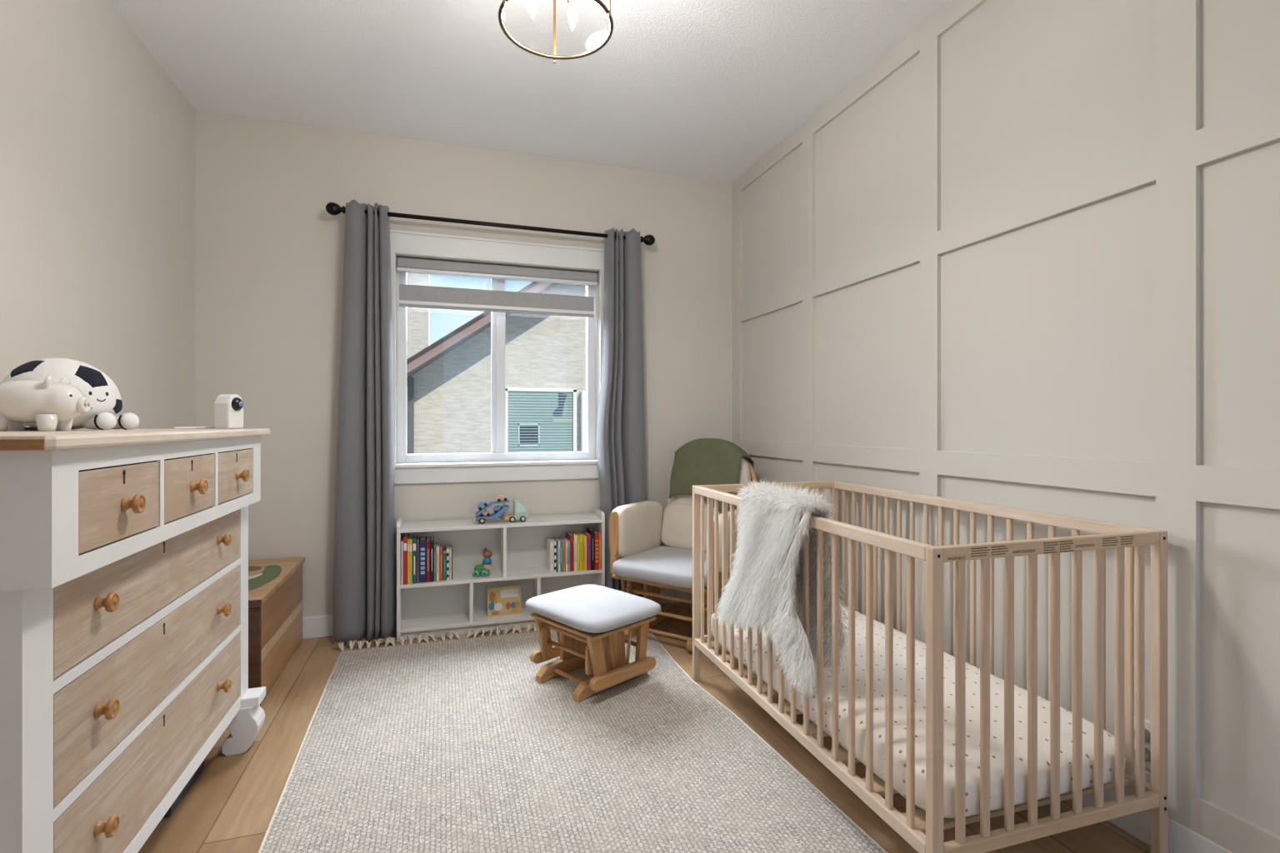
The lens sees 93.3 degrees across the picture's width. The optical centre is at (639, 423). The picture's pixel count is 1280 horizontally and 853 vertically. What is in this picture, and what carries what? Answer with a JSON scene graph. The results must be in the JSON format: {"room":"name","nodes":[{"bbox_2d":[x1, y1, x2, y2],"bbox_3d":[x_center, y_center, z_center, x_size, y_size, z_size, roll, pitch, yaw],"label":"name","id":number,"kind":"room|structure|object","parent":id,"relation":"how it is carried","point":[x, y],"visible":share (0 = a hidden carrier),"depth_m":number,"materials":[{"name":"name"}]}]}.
{"room":"bedroom","nodes":[
{"label":"bedroom","id":0,"kind":"room"},
{"bbox_2d":[0,0,194,429],"bbox_3d":[-1.470,-0.199,0.908,0.100,2.437,4.076,0,0,-18],"label":"wall","id":1,"kind":"structure","parent":0,"point":[97,140],"depth_m":1.95,"materials":[{"name":"beige paint"}]},
{"bbox_2d":[195,109,732,617],"bbox_3d":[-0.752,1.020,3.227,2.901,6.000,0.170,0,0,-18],"label":"wall","id":2,"kind":"structure","parent":0,"point":[269,252],"depth_m":2.93,"materials":[{"name":"beige paint"}]},
{"bbox_2d":[325,202,654,245],"bbox_3d":[-0.699,-0.998,3.087,1.618,0.060,0.129,0,0,-18],"label":"curtain rod","id":3,"kind":"object","parent":2,"relation":"attached to","point":[332,208],"visible":0.66,"depth_m":3.02,"materials":[{"name":"black metal"}]},
{"bbox_2d":[332,199,395,644],"bbox_3d":[-1.301,-0.013,2.853,0.272,2.054,0.135,0,0,-18],"label":"curtain","id":4,"kind":"object","parent":3,"relation":"hanging from","point":[364,598],"visible":1,"depth_m":2.83,"materials":[{"name":"grey fabric"}]},
{"bbox_2d":[596,227,645,597],"bbox_3d":[-0.093,-0.013,3.246,0.266,2.054,0.133,0,0,-18],"label":"curtain","id":5,"kind":"object","parent":3,"relation":"hanging from","point":[621,413],"visible":0.8,"depth_m":3.22,"materials":[{"name":"grey fabric"}]},
{"bbox_2d":[390,230,604,484],"bbox_3d":[-0.733,-0.325,3.207,1.240,1.250,0.180,0,0,-18],"label":"window","id":6,"kind":"structure","parent":2,"relation":"in","point":[493,466],"depth_m":3.17,"materials":[{"name":"white paint"}]},
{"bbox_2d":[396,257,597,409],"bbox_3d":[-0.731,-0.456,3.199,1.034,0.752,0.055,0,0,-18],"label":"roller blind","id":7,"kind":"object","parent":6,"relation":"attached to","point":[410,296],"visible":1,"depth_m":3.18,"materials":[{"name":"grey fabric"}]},
{"bbox_2d":[302,585,729,639],"bbox_3d":[-0.731,0.969,3.137,2.684,0.102,0.014,0,0,-18],"label":"baseboard","id":8,"kind":"structure","parent":2,"relation":"attached to","point":[316,627],"depth_m":2.88,"materials":[{"name":"white paint"}]},
{"bbox_2d":[108,0,951,182],"bbox_3d":[0.245,-1.467,0.162,2.901,0.100,6.556,0,0,-18],"label":"ceiling","id":9,"kind":"structure","parent":0,"point":[705,89],"depth_m":2.39,"materials":[{"name":"white paint"}]},
{"bbox_2d":[498,0,613,63],"bbox_3d":[-0.214,-1.213,1.551,0.292,0.408,0.295,0,0,-18],"label":"ceiling light","id":10,"kind":"object","parent":9,"relation":"attached to","point":[532,4],"visible":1,"depth_m":1.60,"materials":[{"name":"gold metal"}]},
{"bbox_2d":[528,0,537,19],"bbox_3d":[-0.276,-1.103,1.554,0.026,0.128,0.026,0,0,-18],"label":"bulb","id":11,"kind":"object","parent":10,"relation":"attached to","point":[532,4],"depth_m":1.55,"materials":[{"name":"white glass"}]},
{"bbox_2d":[567,0,577,30],"bbox_3d":[-0.179,-1.103,1.601,0.026,0.128,0.026,0,0,-18],"label":"bulb","id":12,"kind":"object","parent":10,"relation":"attached to","point":[572,11],"depth_m":1.59,"materials":[{"name":"white glass"}]},
{"bbox_2d":[137,602,1150,852],"bbox_3d":[0.245,1.070,0.162,2.901,0.100,6.556,0,0,-18],"label":"floor","id":13,"kind":"structure","parent":0,"point":[229,807],"depth_m":1.73,"materials":[{"name":"brown wood"}]},
{"bbox_2d":[0,428,269,852],"bbox_3d":[-1.260,0.518,1.329,0.528,1.003,1.164,0,0,-18],"label":"dresser","id":14,"kind":"object","parent":13,"relation":"on","point":[124,553],"visible":1,"depth_m":1.12,"materials":[{"name":"white paint"}]},
{"bbox_2d":[24,427,37,430],"bbox_3d":[-1.303,0.012,1.316,0.076,0.009,0.040,0,0,-30],"label":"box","id":15,"kind":"object","parent":14,"relation":"on","point":[25,428],"visible":0.16,"depth_m":1.29,"materials":[{"name":"black"}]},
{"bbox_2d":[0,375,90,431],"bbox_3d":[-1.268,-0.041,1.269,0.178,0.116,0.103,0,0,-15],"label":"piggy bank","id":16,"kind":"object","parent":14,"relation":"on","point":[50,405],"visible":1,"depth_m":1.24,"materials":[{"name":"white ceramic"}]},
{"bbox_2d":[0,358,139,429],"bbox_3d":[-1.394,-0.070,1.465,0.246,0.175,0.224,0,0,11],"label":"stuffed toy","id":17,"kind":"object","parent":14,"relation":"on","point":[104,396],"visible":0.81,"depth_m":1.44,"materials":[{"name":"white fabric"}]},
{"bbox_2d":[173,394,244,429],"bbox_3d":[-1.247,-0.035,1.714,0.111,0.102,0.229,0,0,9],"label":"monitor","id":18,"kind":"object","parent":14,"relation":"on","point":[228,408],"visible":1,"depth_m":1.77,"materials":[{"name":"white plastic"}]},
{"bbox_2d":[162,759,204,818],"bbox_3d":[-1.402,0.967,1.626,0.328,0.104,0.248,0,0,-18],"label":"storage box","id":19,"kind":"object","parent":13,"relation":"on","point":[175,804],"visible":0.09,"depth_m":1.65,"materials":[{"name":"black"}]},
{"bbox_2d":[248,556,304,705],"bbox_3d":[-1.670,0.823,2.435,0.434,0.393,0.730,0,0,-18],"label":"chest","id":20,"kind":"object","parent":13,"relation":"on","point":[275,586],"visible":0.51,"depth_m":2.40,"materials":[{"name":"brown wood"}]},
{"bbox_2d":[396,508,604,641],"bbox_3d":[-0.684,0.742,3.054,1.004,0.556,0.158,0,0,-18],"label":"bookshelf","id":21,"kind":"object","parent":13,"relation":"on","point":[458,605],"visible":0.77,"depth_m":3.05,"materials":[{"name":"white laminate"}]},
{"bbox_2d":[401,536,403,584],"bbox_3d":[-1.135,0.657,2.893,0.007,0.205,0.121,0,0,-18],"label":"book","id":22,"kind":"object","parent":21,"relation":"on","point":[402,537],"visible":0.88,"depth_m":2.84,"materials":[{"name":"white paper"}]},
{"bbox_2d":[403,533,409,584],"bbox_3d":[-1.122,0.649,2.900,0.019,0.222,0.120,0,0,-18],"label":"book","id":23,"kind":"object","parent":21,"relation":"on","point":[406,536],"visible":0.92,"depth_m":2.84,"materials":[{"name":"red paper"}]},
{"bbox_2d":[407,535,410,584],"bbox_3d":[-1.109,0.654,2.906,0.009,0.212,0.119,0,0,-18],"label":"book","id":24,"kind":"object","parent":21,"relation":"on","point":[409,537],"visible":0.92,"depth_m":2.85,"materials":[{"name":"yellow paper"}]},
{"bbox_2d":[410,535,413,584],"bbox_3d":[-1.099,0.654,2.910,0.009,0.212,0.118,0,0,-18],"label":"book","id":25,"kind":"object","parent":21,"relation":"on","point":[412,537],"visible":0.95,"depth_m":2.86,"materials":[{"name":"yellow paper"}]},
{"bbox_2d":[412,535,417,584],"bbox_3d":[-1.086,0.655,2.917,0.015,0.210,0.117,0,0,-18],"label":"book","id":26,"kind":"object","parent":21,"relation":"on","point":[414,540],"visible":0.96,"depth_m":2.86,"materials":[{"name":"blue paper"}]},
{"bbox_2d":[416,535,419,583],"bbox_3d":[-1.071,0.657,2.923,0.012,0.205,0.116,0,0,-18],"label":"book","id":27,"kind":"object","parent":21,"relation":"on","point":[418,537],"visible":0.99,"depth_m":2.87,"materials":[{"name":"paper"}]},
{"bbox_2d":[420,535,426,583],"bbox_3d":[-1.052,0.658,2.931,0.027,0.203,0.115,0,0,-18],"label":"book","id":28,"kind":"object","parent":21,"relation":"on","point":[422,539],"visible":0.96,"depth_m":2.88,"materials":[{"name":"blue paper"}]},
{"bbox_2d":[425,536,430,582],"bbox_3d":[-1.029,0.660,2.940,0.017,0.199,0.114,0,0,-18],"label":"book","id":29,"kind":"object","parent":21,"relation":"on","point":[428,539],"visible":1,"depth_m":2.89,"materials":[{"name":"red paper"}]},
{"bbox_2d":[430,536,434,581],"bbox_3d":[-1.013,0.661,2.947,0.014,0.197,0.113,0,0,-18],"label":"book","id":30,"kind":"object","parent":21,"relation":"on","point":[432,538],"visible":1,"depth_m":2.90,"materials":[{"name":"black paper"}]},
{"bbox_2d":[434,541,436,581],"bbox_3d":[-1.001,0.674,2.953,0.009,0.172,0.112,0,0,-18],"label":"book","id":31,"kind":"object","parent":21,"relation":"on","point":[435,543],"visible":1,"depth_m":2.90,"materials":[{"name":"paper"}]},
{"bbox_2d":[436,542,439,581],"bbox_3d":[-0.989,0.677,2.959,0.013,0.165,0.111,0,0,-18],"label":"book","id":32,"kind":"object","parent":21,"relation":"on","point":[437,544],"visible":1,"depth_m":2.91,"materials":[{"name":"beige paper"}]},
{"bbox_2d":[440,545,442,580],"bbox_3d":[-0.975,0.684,2.965,0.013,0.152,0.110,0,0,-18],"label":"book","id":33,"kind":"object","parent":21,"relation":"on","point":[441,547],"visible":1,"depth_m":2.91,"materials":[{"name":"orange paper"}]},
{"bbox_2d":[443,549,446,580],"bbox_3d":[-0.960,0.695,2.972,0.016,0.130,0.109,0,0,-18],"label":"book","id":34,"kind":"object","parent":21,"relation":"on","point":[444,551],"visible":1,"depth_m":2.92,"materials":[{"name":"teal paper"}]},
{"bbox_2d":[446,545,449,579],"bbox_3d":[-0.947,0.685,2.978,0.009,0.150,0.108,0,0,-18],"label":"book","id":35,"kind":"object","parent":21,"relation":"on","point":[447,547],"visible":1,"depth_m":2.93,"materials":[{"name":"white paper"}]},
{"bbox_2d":[449,545,451,579],"bbox_3d":[-0.936,0.687,2.983,0.010,0.146,0.107,0,0,-18],"label":"book","id":36,"kind":"object","parent":21,"relation":"on","point":[450,547],"visible":0.99,"depth_m":2.93,"materials":[{"name":"beige paper"}]},
{"bbox_2d":[451,545,452,579],"bbox_3d":[-0.929,0.686,2.987,0.005,0.147,0.106,0,0,-18],"label":"book","id":37,"kind":"object","parent":21,"relation":"on","point":[452,546],"visible":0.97,"depth_m":2.94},
{"bbox_2d":[472,547,492,577],"bbox_3d":[-0.781,0.690,3.007,0.092,0.140,0.059,0,0,-4],"label":"toy","id":38,"kind":"object","parent":21,"relation":"on","point":[483,569],"visible":1,"depth_m":2.99,"materials":[{"name":"wood"}]},
{"bbox_2d":[472,500,527,524],"bbox_3d":[-0.703,0.444,3.047,0.268,0.109,0.064,0,0,-19],"label":"toy truck","id":39,"kind":"object","parent":21,"relation":"on","point":[520,511],"visible":0.99,"depth_m":3.04,"materials":[{"name":"blue wood"}]},
{"bbox_2d":[477,501,487,509],"bbox_3d":[-0.788,0.413,3.019,0.048,0.038,0.035,0,0,-18],"label":"toy car","id":40,"kind":"object","parent":39,"relation":"on","point":[481,504],"visible":1,"depth_m":3.01,"materials":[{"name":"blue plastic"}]},
{"bbox_2d":[479,510,490,516],"bbox_3d":[-0.776,0.451,3.023,0.054,0.029,0.035,0,0,-18],"label":"toy car","id":41,"kind":"object","parent":39,"relation":"on","point":[485,512],"visible":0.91,"depth_m":3.01,"materials":[{"name":"brown wood"}]},
{"bbox_2d":[492,505,503,513],"bbox_3d":[-0.714,0.433,3.043,0.050,0.037,0.035,0,0,-18],"label":"toy car","id":42,"kind":"object","parent":39,"relation":"on","point":[497,507],"visible":0.96,"depth_m":3.03,"materials":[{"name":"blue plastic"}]},
{"bbox_2d":[495,495,507,501],"bbox_3d":[-0.697,0.379,3.049,0.054,0.030,0.035,0,0,-18],"label":"toy car","id":43,"kind":"object","parent":39,"relation":"on","point":[498,498],"visible":1,"depth_m":3.04,"materials":[{"name":"beige wood"}]},
{"bbox_2d":[487,585,520,616],"bbox_3d":[-0.686,0.896,3.051,0.166,0.142,0.014,0,0,-20],"label":"picture book","id":44,"kind":"object","parent":21,"relation":"on","point":[502,601],"visible":1,"depth_m":3.05,"materials":[{"name":"beige cardboard"}]},
{"bbox_2d":[546,538,553,572],"bbox_3d":[-0.465,0.682,3.127,0.017,0.155,0.113,0,0,-18],"label":"book","id":45,"kind":"object","parent":21,"relation":"on","point":[549,542],"visible":1,"depth_m":3.10,"materials":[{"name":"white paper"}]},
{"bbox_2d":[550,537,555,572],"bbox_3d":[-0.449,0.681,3.131,0.010,0.158,0.113,0,0,-18],"label":"book","id":46,"kind":"object","parent":21,"relation":"on","point":[552,538],"visible":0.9,"depth_m":3.08,"materials":[{"name":"white paper"}]},
{"bbox_2d":[552,537,558,572],"bbox_3d":[-0.439,0.681,3.133,0.007,0.157,0.113,0,0,-18],"label":"book","id":47,"kind":"object","parent":21,"relation":"on","point":[557,542],"visible":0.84,"depth_m":3.08,"materials":[{"name":"paper"}]},
{"bbox_2d":[554,537,559,572],"bbox_3d":[-0.429,0.681,3.135,0.010,0.158,0.113,0,0,-18],"label":"book","id":48,"kind":"object","parent":21,"relation":"on","point":[556,538],"visible":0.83,"depth_m":3.08,"materials":[{"name":"white paper"}]},
{"bbox_2d":[556,537,562,572],"bbox_3d":[-0.418,0.681,3.138,0.008,0.157,0.113,0,0,-18],"label":"book","id":49,"kind":"object","parent":21,"relation":"on","point":[558,538],"visible":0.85,"depth_m":3.08,"materials":[{"name":"blue paper"}]},
{"bbox_2d":[560,538,564,572],"bbox_3d":[-0.406,0.683,3.140,0.013,0.154,0.113,0,0,-18],"label":"book","id":50,"kind":"object","parent":21,"relation":"on","point":[562,540],"visible":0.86,"depth_m":3.09,"materials":[{"name":"orange paper"}]},
{"bbox_2d":[561,537,567,571],"bbox_3d":[-0.391,0.682,3.144,0.010,0.156,0.113,0,0,-18],"label":"book","id":51,"kind":"object","parent":21,"relation":"on","point":[563,538],"visible":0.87,"depth_m":3.09,"materials":[{"name":"white paper"}]},
{"bbox_2d":[564,537,569,571],"bbox_3d":[-0.381,0.681,3.146,0.008,0.157,0.113,0,0,-18],"label":"book","id":52,"kind":"object","parent":21,"relation":"on","point":[566,538],"visible":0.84,"depth_m":3.09,"materials":[{"name":"blue paper"}]},
{"bbox_2d":[565,531,573,571],"bbox_3d":[-0.366,0.667,3.149,0.017,0.185,0.113,0,0,-18],"label":"book","id":53,"kind":"object","parent":21,"relation":"on","point":[569,536],"visible":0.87,"depth_m":3.10,"materials":[{"name":"red paper"}]},
{"bbox_2d":[570,531,577,571],"bbox_3d":[-0.347,0.668,3.154,0.017,0.184,0.113,0,0,-18],"label":"book","id":54,"kind":"object","parent":21,"relation":"on","point":[575,536],"visible":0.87,"depth_m":3.10,"materials":[{"name":"beige paper"}]},
{"bbox_2d":[575,532,579,571],"bbox_3d":[-0.332,0.670,3.158,0.009,0.180,0.113,0,0,-18],"label":"book","id":55,"kind":"object","parent":21,"relation":"on","point":[575,532],"visible":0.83,"depth_m":3.10,"materials":[{"name":"yellow paper"}]},
{"bbox_2d":[575,531,582,570],"bbox_3d":[-0.319,0.668,3.161,0.014,0.184,0.113,0,0,-18],"label":"book","id":56,"kind":"object","parent":21,"relation":"on","point":[579,534],"visible":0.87,"depth_m":3.11,"materials":[{"name":"yellow paper"}]},
{"bbox_2d":[578,531,584,570],"bbox_3d":[-0.305,0.669,3.164,0.010,0.182,0.113,0,0,-18],"label":"book","id":57,"kind":"object","parent":21,"relation":"on","point":[583,535],"visible":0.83,"depth_m":3.11,"materials":[{"name":"yellow paper"}]},
{"bbox_2d":[581,532,586,570],"bbox_3d":[-0.295,0.671,3.166,0.007,0.178,0.113,0,0,-18],"label":"book","id":58,"kind":"object","parent":21,"relation":"on","point":[582,532],"visible":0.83,"depth_m":3.11,"materials":[{"name":"yellow paper"}]},
{"bbox_2d":[582,531,590,570],"bbox_3d":[-0.281,0.668,3.170,0.019,0.184,0.113,0,0,-18],"label":"book","id":59,"kind":"object","parent":21,"relation":"on","point":[588,536],"visible":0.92,"depth_m":3.12,"materials":[{"name":"pink paper"}]},
{"bbox_2d":[586,527,594,570],"bbox_3d":[-0.261,0.657,3.175,0.016,0.205,0.113,0,0,-18],"label":"book","id":60,"kind":"object","parent":21,"relation":"on","point":[589,530],"visible":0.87,"depth_m":3.12,"materials":[{"name":"black paper"}]},
{"bbox_2d":[593,529,599,569],"bbox_3d":[-0.240,0.664,3.180,0.021,0.192,0.113,0,0,-18],"label":"book","id":61,"kind":"object","parent":21,"relation":"on","point":[596,533],"visible":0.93,"depth_m":3.13,"materials":[{"name":"red paper"}]},
{"bbox_2d":[595,530,600,569],"bbox_3d":[-0.224,0.666,3.184,0.008,0.188,0.113,0,0,-18],"label":"book","id":62,"kind":"object","parent":21,"relation":"on","point":[596,530],"visible":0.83,"depth_m":3.13,"materials":[{"name":"paper"}]},
{"bbox_2d":[257,623,888,852],"bbox_3d":[-0.333,1.003,1.867,1.490,0.034,2.359,0,0,-18],"label":"rug","id":63,"kind":"object","parent":13,"relation":"on","point":[457,746],"visible":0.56,"depth_m":1.77,"materials":[{"name":"beige carpet"}]},
{"bbox_2d":[525,584,660,702],"bbox_3d":[-0.190,0.853,2.412,0.472,0.321,0.384,0,0,45],"label":"ottoman","id":64,"kind":"object","parent":63,"relation":"on","point":[592,621],"visible":1,"depth_m":2.33,"materials":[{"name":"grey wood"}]},
{"bbox_2d":[525,584,660,633],"bbox_3d":[-0.190,0.731,2.412,0.472,0.078,0.384,0,0,45],"label":"cushion","id":65,"kind":"object","parent":64,"relation":"on","point":[590,608],"depth_m":2.31,"materials":[{"name":"grey fabric"}]},
{"bbox_2d":[609,457,757,652],"bbox_3d":[0.237,0.564,2.986,0.628,0.898,0.679,0,0,34],"label":"glider chair","id":66,"kind":"object","parent":13,"relation":"on","point":[637,530],"visible":0.52,"depth_m":2.94,"materials":[{"name":"beige fabric"}]},
{"bbox_2d":[612,545,707,588],"bbox_3d":[0.194,0.685,2.922,0.512,0.088,0.524,0,0,34],"label":"seat cushion","id":67,"kind":"object","parent":66,"relation":"on","point":[668,567],"depth_m":2.79,"materials":[{"name":"grey fabric"}]},
{"bbox_2d":[666,457,750,509],"bbox_3d":[0.349,0.402,3.153,0.464,0.542,0.196,0,0,34],"label":"cushion","id":68,"kind":"object","parent":66,"relation":"on","point":[680,502],"depth_m":3.14,"materials":[{"name":"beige fabric"}]},
{"bbox_2d":[668,438,754,513],"bbox_3d":[0.368,0.304,3.167,0.390,0.450,0.293,0,0,34],"label":"blanket","id":69,"kind":"object","parent":66,"relation":"on","point":[702,461],"visible":0.8,"depth_m":3.12,"materials":[{"name":"green fabric"}]},
{"bbox_2d":[692,480,1167,852],"bbox_3d":[0.711,0.634,1.899,0.664,0.772,1.272,0,0,-17],"label":"cot","id":70,"kind":"object","parent":13,"relation":"on","point":[922,830],"visible":0.9,"depth_m":1.35,"materials":[{"name":"brown wood"}]},
{"bbox_2d":[713,478,855,696],"bbox_3d":[0.411,0.441,1.815,0.199,0.544,0.604,0,0,-18],"label":"fur throw","id":71,"kind":"object","parent":70,"relation":"hanging from","point":[760,591],"visible":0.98,"depth_m":1.69,"materials":[{"name":"white fur"}]},
{"bbox_2d":[710,605,1125,818],"bbox_3d":[0.705,0.780,1.892,0.578,0.143,1.212,0,0,-17],"label":"mattress","id":72,"kind":"object","parent":70,"relation":"on","point":[972,673],"visible":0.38,"depth_m":1.46,"materials":[{"name":"white fabric"}]},
{"bbox_2d":[947,555,965,559],"bbox_3d":[0.634,0.271,1.211,0.046,0.007,0.001,0,0,-16],"label":"print","id":73,"kind":"object","parent":70,"relation":"on","point":[959,557],"depth_m":1.21},
{"bbox_2d":[1012,549,1035,554],"bbox_3d":[0.803,0.268,1.263,0.062,0.006,0.001,0,0,-18],"label":"print","id":74,"kind":"object","parent":70,"relation":"on","point":[1017,552],"depth_m":1.26},
{"bbox_2d":[732,0,1279,852],"bbox_3d":[1.186,-0.199,1.772,0.115,2.437,4.076,0,0,-18],"label":"wall","id":75,"kind":"structure","parent":0,"point":[1027,257],"depth_m":1.68,"materials":[{"name":"grey paint"}]},
{"bbox_2d":[1134,715,1150,769],"bbox_3d":[1.223,0.782,1.471,0.032,0.116,0.080,0,0,-18],"label":"wall outlet","id":76,"kind":"object","parent":75,"relation":"attached to","point":[1147,724],"visible":0.22,"depth_m":1.46,"materials":[{"name":"white plastic"}]},
{"bbox_2d":[1071,788,1233,852],"bbox_3d":[1.144,0.973,1.737,0.017,0.094,3.836,0,0,-18],"label":"baseboard","id":77,"kind":"structure","parent":75,"relation":"attached to","point":[1181,839],"depth_m":1.42,"materials":[{"name":"white paint"}]},
{"label":"outside","id":78,"kind":"structure","parent":0,"visible":0},
{"bbox_3d":[-6.745,4.120,20.730,40.000,0.200,36.400,0,0,-18],"label":"ground","id":79,"kind":"structure","parent":78,"visible":0},
{"bbox_2d":[406,272,585,463],"bbox_3d":[-0.040,0.420,8.042,8.100,7.200,3.080,0,0,-18],"label":"house","id":80,"kind":"structure","parent":79,"relation":"on","point":[448,380],"depth_m":6.50,"materials":[{"name":"beige paint"}]},
{"bbox_2d":[553,393,567,415],"bbox_3d":[-0.877,-0.205,6.637,0.160,0.250,0.006,0,0,-18],"label":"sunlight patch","id":81,"kind":"object","parent":80,"relation":"on","point":[560,400],"depth_m":6.63,"materials":[{"name":"white"}]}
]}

